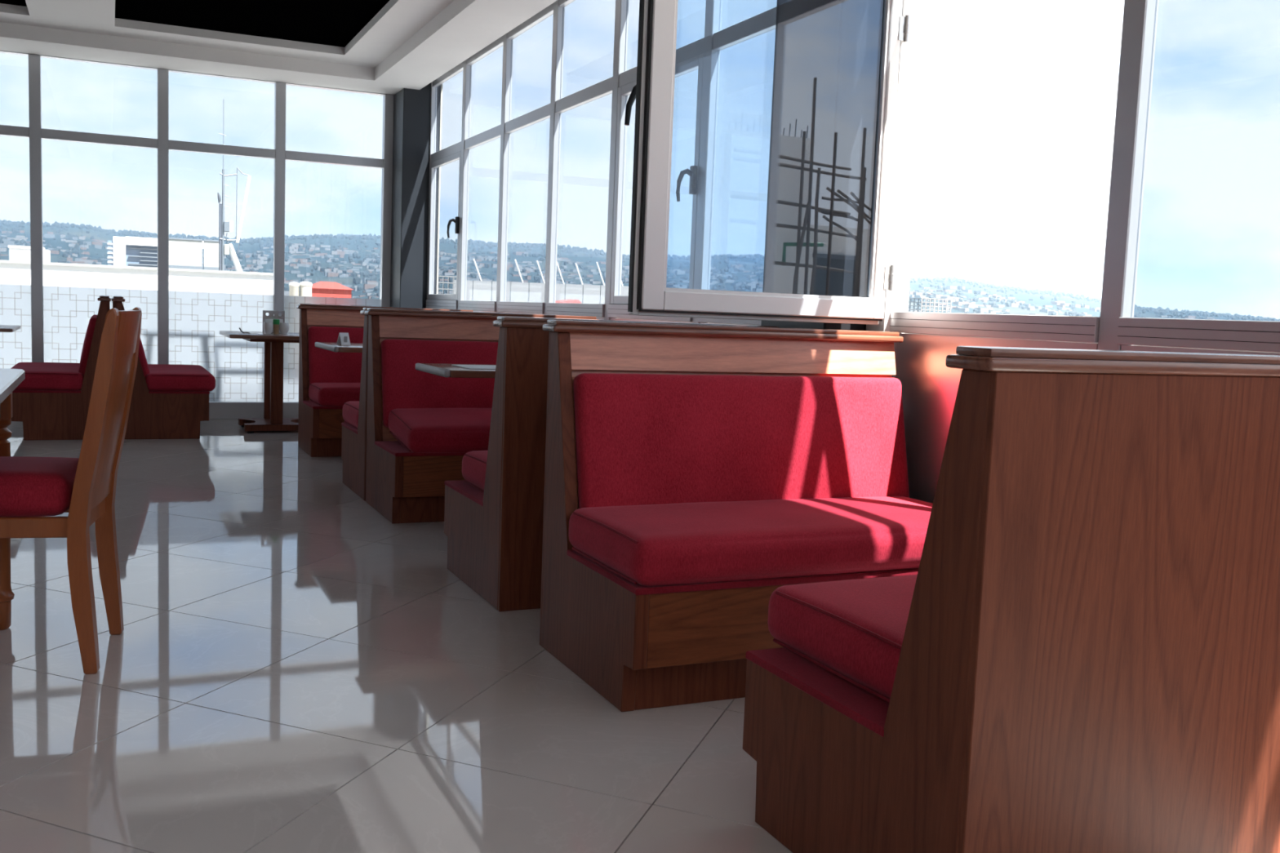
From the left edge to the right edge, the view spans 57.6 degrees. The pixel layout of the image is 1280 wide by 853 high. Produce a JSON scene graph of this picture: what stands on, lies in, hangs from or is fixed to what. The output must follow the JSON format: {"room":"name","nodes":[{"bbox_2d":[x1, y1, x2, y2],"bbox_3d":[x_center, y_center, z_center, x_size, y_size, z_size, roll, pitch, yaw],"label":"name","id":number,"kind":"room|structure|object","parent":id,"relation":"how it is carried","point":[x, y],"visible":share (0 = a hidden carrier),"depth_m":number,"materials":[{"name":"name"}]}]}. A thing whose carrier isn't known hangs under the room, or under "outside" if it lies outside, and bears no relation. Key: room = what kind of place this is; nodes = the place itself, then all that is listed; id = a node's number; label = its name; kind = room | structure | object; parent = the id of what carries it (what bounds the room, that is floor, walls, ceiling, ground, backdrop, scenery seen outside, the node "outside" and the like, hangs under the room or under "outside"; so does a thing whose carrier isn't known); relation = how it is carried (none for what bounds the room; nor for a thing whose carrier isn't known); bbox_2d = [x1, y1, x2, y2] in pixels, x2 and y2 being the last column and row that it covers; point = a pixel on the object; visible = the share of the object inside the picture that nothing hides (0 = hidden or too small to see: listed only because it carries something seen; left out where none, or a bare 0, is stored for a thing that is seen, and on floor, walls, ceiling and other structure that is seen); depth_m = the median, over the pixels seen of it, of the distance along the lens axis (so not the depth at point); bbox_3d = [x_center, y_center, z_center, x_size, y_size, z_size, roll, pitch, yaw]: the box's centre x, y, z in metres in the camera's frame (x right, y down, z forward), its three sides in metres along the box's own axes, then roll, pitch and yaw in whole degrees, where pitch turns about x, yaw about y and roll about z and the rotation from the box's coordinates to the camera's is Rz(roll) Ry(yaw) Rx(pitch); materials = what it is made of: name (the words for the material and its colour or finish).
{"room":"restaurant","nodes":[
{"label":"restaurant","id":0,"kind":"room"},
{"bbox_2d":[0,50,393,419],"bbox_3d":[-5.316,-1.433,8.333,7.064,2.778,0.083,0,6,-24],"label":"window","id":1,"kind":"structure","parent":0,"point":[177,327],"depth_m":9.17,"materials":[{"name":"clear glass"}]},
{"bbox_2d":[0,0,556,94],"bbox_3d":[-2.507,-2.283,2.087,7.810,0.517,13.627,0,6,-24],"label":"ceiling","id":2,"kind":"structure","parent":0,"point":[382,46],"depth_m":8.06,"materials":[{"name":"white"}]},
{"bbox_2d":[0,419,792,852],"bbox_3d":[-2.618,0.697,2.455,7.553,0.100,13.428,0,6,-24],"label":"floor","id":3,"kind":"structure","parent":0,"point":[294,667],"depth_m":2.82,"materials":[{"name":"grey tile"}]},
{"bbox_2d":[0,324,20,332],"bbox_3d":[-4.511,-0.286,7.469,0.913,0.730,0.747,0,6,-24],"label":"table","id":4,"kind":"object","parent":3,"relation":"on","point":[3,328],"visible":1,"depth_m":7.42,"materials":[{"name":"laminate"}]},
{"bbox_2d":[0,368,25,630],"bbox_3d":[-2.088,0.269,2.671,1.145,0.751,1.162,0,6,-24],"label":"dining table","id":5,"kind":"object","parent":3,"relation":"on","point":[10,379],"visible":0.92,"depth_m":3.33,"materials":[{"name":"grey laminate"}]},
{"bbox_2d":[10,295,111,439],"bbox_3d":[-4.055,-0.447,8.139,0.654,0.954,1.207,0,6,-24],"label":"bench","id":6,"kind":"object","parent":3,"relation":"on","point":[52,401],"visible":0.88,"depth_m":7.66,"materials":[{"name":"brown wood"}]},
{"bbox_2d":[10,362,84,390],"bbox_3d":[-4.125,-0.355,8.118,0.508,0.142,1.177,0,6,-24],"label":"seat cushion","id":7,"kind":"object","parent":6,"relation":"on","point":[38,375],"depth_m":7.65,"materials":[{"name":"red fabric"}]},
{"bbox_2d":[78,315,97,374],"bbox_3d":[-3.876,-0.569,8.207,0.145,0.423,1.086,0,6,-24],"label":"cushion","id":8,"kind":"object","parent":6,"relation":"on","point":[89,335],"depth_m":7.71,"materials":[{"name":"red fabric"}]},
{"bbox_2d":[0,306,142,674],"bbox_3d":[-1.667,0.147,3.098,0.608,0.944,0.415,1,6,-15],"label":"dining chair","id":9,"kind":"object","parent":3,"relation":"on","point":[33,489],"visible":1,"depth_m":2.98,"materials":[{"name":"brown wood"}]},
{"bbox_2d":[0,456,79,516],"bbox_3d":[-1.730,0.157,3.083,0.479,0.127,0.388,1,6,-15],"label":"seat cushion","id":10,"kind":"object","parent":9,"relation":"on","point":[30,486],"depth_m":2.96,"materials":[{"name":"red fabric"}]},
{"bbox_2d":[111,295,215,439],"bbox_3d":[-3.453,-0.450,8.413,0.664,0.954,1.207,0,6,-24],"label":"bench","id":11,"kind":"object","parent":3,"relation":"on","point":[168,401],"visible":0.69,"depth_m":7.92,"materials":[{"name":"brown wood"}]},
{"bbox_2d":[137,337,150,377],"bbox_3d":[-3.607,-0.570,8.329,0.170,0.424,1.086,0,6,-24],"label":"cushion","id":12,"kind":"object","parent":11,"relation":"on","point":[145,366],"depth_m":7.86,"materials":[{"name":"red fabric"}]},
{"bbox_2d":[144,364,215,391],"bbox_3d":[-3.371,-0.359,8.461,0.476,0.142,1.177,0,6,-24],"label":"seat cushion","id":13,"kind":"object","parent":11,"relation":"on","point":[157,377],"depth_m":7.96,"materials":[{"name":"red fabric"}]},
{"bbox_2d":[219,330,299,433],"bbox_3d":[-2.748,-0.335,8.724,0.697,0.720,0.863,0,6,-24],"label":"pedestal table","id":14,"kind":"object","parent":3,"relation":"on","point":[273,420],"visible":0.78,"depth_m":8.53,"materials":[{"name":"laminate"}]},
{"bbox_2d":[255,333,298,334],"bbox_3d":[-2.720,-0.691,8.659,0.365,0.001,0.216,0,6,-24],"label":"tray","id":15,"kind":"object","parent":14,"relation":"on","point":[255,333],"visible":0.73,"depth_m":8.61,"materials":[{"name":"white ceramic"}]},
{"bbox_2d":[263,322,273,333],"bbox_3d":[-2.738,-0.725,8.574,0.070,0.083,0.070,0,6,-24],"label":"cup","id":16,"kind":"object","parent":15,"relation":"on","point":[268,326],"visible":1,"depth_m":8.55,"materials":[{"name":"white ceramic"}]},
{"bbox_2d":[262,310,284,333],"bbox_3d":[-2.723,-0.776,8.664,0.158,0.170,0.071,0,6,-24],"label":"napkin holder","id":17,"kind":"object","parent":15,"relation":"on","point":[270,317],"visible":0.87,"depth_m":8.68,"materials":[{"name":"silver metal"}]},
{"bbox_2d":[272,319,279,333],"bbox_3d":[-2.686,-0.739,8.596,0.046,0.110,0.045,0,6,-24],"label":"lidded jar","id":18,"kind":"object","parent":15,"relation":"on","point":[276,322],"visible":1,"depth_m":8.58,"materials":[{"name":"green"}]},
{"bbox_2d":[279,322,288,333],"bbox_3d":[-2.635,-0.726,8.620,0.070,0.083,0.070,0,6,-24],"label":"ceramic bowl","id":19,"kind":"object","parent":15,"relation":"on","point":[283,327],"visible":1,"depth_m":8.60,"materials":[{"name":"white ceramic"}]},
{"bbox_2d":[315,342,362,352],"bbox_3d":[-1.331,-0.120,7.051,1.150,0.729,0.689,0,6,-24],"label":"table","id":20,"kind":"object","parent":3,"relation":"on","point":[353,347],"visible":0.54,"depth_m":6.59,"materials":[{"name":"laminate"}]},
{"bbox_2d":[336,332,350,345],"bbox_3d":[-1.735,-0.515,6.817,0.058,0.070,0.058,-3,8,-44],"label":"tent card","id":21,"kind":"object","parent":20,"relation":"on","point":[343,338],"visible":1,"depth_m":6.80,"materials":[{"name":"white paper"}]},
{"bbox_2d":[296,303,473,457],"bbox_3d":[-1.617,-0.310,7.716,1.196,0.954,0.667,0,6,-24],"label":"bench","id":22,"kind":"object","parent":3,"relation":"on","point":[328,380],"visible":0.37,"depth_m":7.64,"materials":[{"name":"brown wood"}]},
{"bbox_2d":[308,382,359,406],"bbox_3d":[-1.570,-0.209,7.652,1.132,0.142,0.492,0,6,-24],"label":"seat cushion","id":23,"kind":"object","parent":22,"relation":"on","point":[320,394],"depth_m":7.28,"materials":[{"name":"red fabric"}]},
{"bbox_2d":[307,326,364,385],"bbox_3d":[-1.669,-0.449,7.868,1.108,0.423,0.151,0,6,-24],"label":"cushion","id":24,"kind":"object","parent":22,"relation":"on","point":[324,366],"depth_m":7.67,"materials":[{"name":"red fabric"}]},
{"bbox_2d":[415,363,495,377],"bbox_3d":[-0.387,0.110,5.092,1.104,0.729,0.498,0,6,-24],"label":"table","id":25,"kind":"object","parent":3,"relation":"on","point":[443,370],"visible":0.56,"depth_m":4.68,"materials":[{"name":"laminate"}]},
{"bbox_2d":[451,364,496,369],"bbox_3d":[-0.589,-0.250,4.921,0.349,0.003,0.282,0,6,-24],"label":"placemat","id":26,"kind":"object","parent":25,"relation":"on","point":[468,366],"visible":0.43,"depth_m":4.87,"materials":[{"name":"white"}]},
{"bbox_2d":[341,307,573,501],"bbox_3d":[-0.959,-0.142,6.270,1.196,0.954,0.687,0,6,-24],"label":"bench","id":27,"kind":"object","parent":3,"relation":"on","point":[353,442],"visible":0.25,"depth_m":5.92,"materials":[{"name":"brown wood"}]},
{"bbox_2d":[342,400,359,427],"bbox_3d":[-0.999,-0.059,6.358,1.166,0.142,0.512,0,6,-24],"label":"seat cushion","id":28,"kind":"object","parent":27,"relation":"on","point":[350,414],"depth_m":6.12,"materials":[{"name":"red fabric"}]},
{"bbox_2d":[364,307,598,524],"bbox_3d":[-0.671,-0.069,5.639,1.196,0.954,0.703,0,6,-24],"label":"bench","id":29,"kind":"object","parent":3,"relation":"on","point":[421,426],"visible":0.53,"depth_m":5.58,"materials":[{"name":"brown wood"}]},
{"bbox_2d":[381,338,497,427],"bbox_3d":[-0.730,-0.210,5.808,1.108,0.423,0.151,0,6,-24],"label":"cushion","id":30,"kind":"object","parent":29,"relation":"on","point":[403,386],"depth_m":5.64,"materials":[{"name":"red fabric"}]},
{"bbox_2d":[387,408,492,453],"bbox_3d":[-0.610,0.014,5.575,1.108,0.172,0.519,0,6,-24],"label":"seat cushion","id":31,"kind":"object","parent":29,"relation":"on","point":[410,430],"depth_m":5.26,"materials":[{"name":"red fabric"}]},
{"bbox_2d":[444,316,778,611],"bbox_3d":[-0.130,0.088,4.253,1.032,0.954,0.710,0,6,-24],"label":"bench","id":32,"kind":"object","parent":3,"relation":"on","point":[494,517],"visible":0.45,"depth_m":3.78,"materials":[{"name":"brown wood"}]},
{"bbox_2d":[462,450,488,489],"bbox_3d":[-0.145,0.171,4.349,0.953,0.142,0.529,0,6,-24],"label":"seat cushion","id":33,"kind":"object","parent":32,"relation":"on","point":[474,462],"depth_m":4.22,"materials":[{"name":"red fabric"}]},
{"bbox_2d":[539,319,933,711],"bbox_3d":[0.391,0.202,3.306,1.196,0.954,0.708,0,6,-24],"label":"bench","id":34,"kind":"object","parent":3,"relation":"on","point":[694,474],"visible":0.88,"depth_m":3.27,"materials":[{"name":"red fabric"}]},
{"bbox_2d":[573,373,909,508],"bbox_3d":[0.331,0.060,3.478,1.108,0.423,0.151,0,6,-24],"label":"cushion","id":35,"kind":"object","parent":34,"relation":"on","point":[640,439],"depth_m":3.41,"materials":[{"name":"red fabric"}]},
{"bbox_2d":[568,496,933,586],"bbox_3d":[0.419,0.303,3.234,1.156,0.142,0.533,0,6,-24],"label":"seat cushion","id":36,"kind":"object","parent":34,"relation":"on","point":[616,540],"depth_m":3.01,"materials":[{"name":"red fabric"}]},
{"bbox_2d":[742,346,1279,852],"bbox_3d":[0.865,0.322,2.267,1.196,0.954,0.749,0,6,-24],"label":"bench","id":37,"kind":"object","parent":3,"relation":"on","point":[1081,654],"visible":1,"depth_m":1.82,"materials":[{"name":"brown wood"}]},
{"bbox_2d":[767,574,917,698],"bbox_3d":[0.857,0.405,2.369,1.095,0.142,0.574,0,6,-24],"label":"seat cushion","id":38,"kind":"object","parent":37,"relation":"on","point":[850,633],"depth_m":2.19,"materials":[{"name":"red fabric"}]},
{"bbox_2d":[441,308,1279,503],"bbox_3d":[0.863,0.280,3.983,0.130,1.201,13.411,0,6,-24],"label":"wall","id":39,"kind":"structure","parent":0,"point":[930,387],"depth_m":3.69,"materials":[{"name":"paint"}]},
{"bbox_2d":[390,82,440,308],"bbox_3d":[-1.899,-1.441,9.706,0.303,2.795,0.480,0,6,-24],"label":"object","id":40,"kind":"structure","parent":39,"relation":"attached to","point":[411,107],"depth_m":9.45,"materials":[{"name":"grey paint"}]},
{"bbox_2d":[436,84,442,293],"bbox_3d":[-1.772,-1.429,9.829,0.029,3.586,0.463,0,6,-24],"label":"trim","id":41,"kind":"structure","parent":39,"relation":"attached to","point":[441,84],"depth_m":9.58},
{"bbox_2d":[760,0,884,330],"bbox_3d":[0.656,-0.782,4.092,0.241,2.778,0.423,0,6,-24],"label":"pillar","id":42,"kind":"structure","parent":39,"relation":"attached to","point":[828,53],"depth_m":3.92,"materials":[{"name":"black paint"}]},
{"bbox_2d":[426,0,1279,352],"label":"window","id":43,"kind":"structure","parent":39,"relation":"in","point":[1117,326],"depth_m":3.73,"materials":[{"name":"silver metal"}]},
{"bbox_2d":[903,0,926,311],"bbox_3d":[0.808,-0.772,4.169,0.100,3.586,0.428,0,6,-24],"label":"trim","id":44,"kind":"structure","parent":39,"relation":"attached to","point":[924,2],"depth_m":3.98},
{"label":"outside","id":45,"kind":"structure","parent":0,"visible":0},
{"bbox_2d":[217,98,251,271],"bbox_3d":[-6.554,-3.109,18.665,0.747,4.167,0.830,0,6,-24],"label":"antenna mast","id":46,"kind":"object","parent":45,"point":[224,226],"visible":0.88,"depth_m":18.63,"materials":[{"name":"silver metal"}]},
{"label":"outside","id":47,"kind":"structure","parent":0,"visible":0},
{"bbox_2d":[0,224,1253,320],"bbox_3d":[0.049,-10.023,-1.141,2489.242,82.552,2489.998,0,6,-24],"label":"hills","id":48,"kind":"structure","parent":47,"point":[317,276],"depth_m":680.31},
{"bbox_2d":[106,235,204,269],"bbox_3d":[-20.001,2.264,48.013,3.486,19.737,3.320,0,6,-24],"label":"office building","id":49,"kind":"structure","parent":48,"relation":"on","point":[139,251],"depth_m":45.39,"materials":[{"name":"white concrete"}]},
{"bbox_2d":[453,258,628,304],"bbox_3d":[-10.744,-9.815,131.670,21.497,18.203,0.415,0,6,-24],"label":"building","id":50,"kind":"structure","parent":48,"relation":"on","point":[482,291],"depth_m":130.33,"materials":[{"name":"concrete"}]},
{"bbox_2d":[543,299,582,303],"bbox_3d":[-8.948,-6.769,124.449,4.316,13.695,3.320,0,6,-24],"label":"roof","id":51,"kind":"structure","parent":48,"relation":"on","point":[573,301],"depth_m":122.88,"materials":[{"name":"red"}]},
{"bbox_2d":[0,230,1221,319],"bbox_3d":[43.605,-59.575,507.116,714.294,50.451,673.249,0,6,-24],"label":"houses","id":52,"kind":"structure","parent":48,"relation":"on","point":[752,286],"depth_m":584.96,"materials":[{"name":"grey"}]},
{"bbox_2d":[0,219,1279,320],"bbox_3d":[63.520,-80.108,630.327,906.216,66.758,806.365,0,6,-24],"label":"trees","id":53,"kind":"object","parent":48,"relation":"on","point":[1004,289],"visible":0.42,"depth_m":771.08,"materials":[{"name":"green plant"}]},
{"bbox_2d":[908,297,951,312],"bbox_3d":[76.567,-27.380,310.490,9.774,13.454,6.869,0,6,-24],"label":"building","id":54,"kind":"structure","parent":48,"relation":"on","point":[922,302],"depth_m":307.88,"materials":[{"name":"white concrete"}]},
{"bbox_3d":[-7.700,-0.176,10.513,9.628,0.249,5.463,0,6,-24],"label":"terrace slab","id":55,"kind":"object","parent":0,"visible":0},
{"bbox_2d":[0,259,273,294],"bbox_3d":[-8.805,-1.213,12.540,9.338,1.330,0.315,0,6,-24],"label":"wall","id":56,"kind":"structure","parent":55,"relation":"on","point":[11,272],"depth_m":13.65,"materials":[{"name":"white concrete"}]},
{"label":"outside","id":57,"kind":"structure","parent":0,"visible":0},
{"bbox_2d":[168,237,218,270],"bbox_3d":[-8.066,-1.538,20.925,0.996,3.637,0.112,0,6,-24],"label":"screen","id":58,"kind":"object","parent":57,"point":[184,253],"visible":0.45,"depth_m":20.75,"materials":[{"name":"silver metal"}]},
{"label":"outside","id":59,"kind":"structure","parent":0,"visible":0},
{"bbox_2d":[438,275,456,293],"bbox_3d":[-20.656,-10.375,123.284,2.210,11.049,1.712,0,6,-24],"label":"building","id":60,"kind":"structure","parent":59,"point":[453,277],"depth_m":122.23,"materials":[{"name":"white concrete"}]},
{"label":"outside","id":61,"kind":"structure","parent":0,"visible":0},
{"bbox_2d":[311,281,352,297],"bbox_3d":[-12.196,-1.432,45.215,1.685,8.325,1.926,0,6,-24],"label":"house","id":62,"kind":"structure","parent":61,"point":[320,289],"depth_m":44.16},
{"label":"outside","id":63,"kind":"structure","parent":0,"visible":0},
{"bbox_2d":[8,244,50,262],"bbox_3d":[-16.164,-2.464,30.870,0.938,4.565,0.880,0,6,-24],"label":"hut","id":64,"kind":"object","parent":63,"point":[20,253],"visible":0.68,"depth_m":30.23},
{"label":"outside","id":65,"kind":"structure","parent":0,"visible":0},
{"bbox_2d":[288,281,299,296],"bbox_3d":[-11.907,-3.438,40.033,0.365,3.054,0.360,0,6,-24],"label":"tank","id":66,"kind":"object","parent":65,"point":[294,287],"visible":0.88,"depth_m":39.77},
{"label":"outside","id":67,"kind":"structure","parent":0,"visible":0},
{"bbox_2d":[299,281,312,296],"bbox_3d":[-11.551,-3.456,40.193,0.438,3.088,0.432,0,6,-24],"label":"tank","id":68,"kind":"object","parent":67,"point":[305,287],"visible":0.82,"depth_m":39.90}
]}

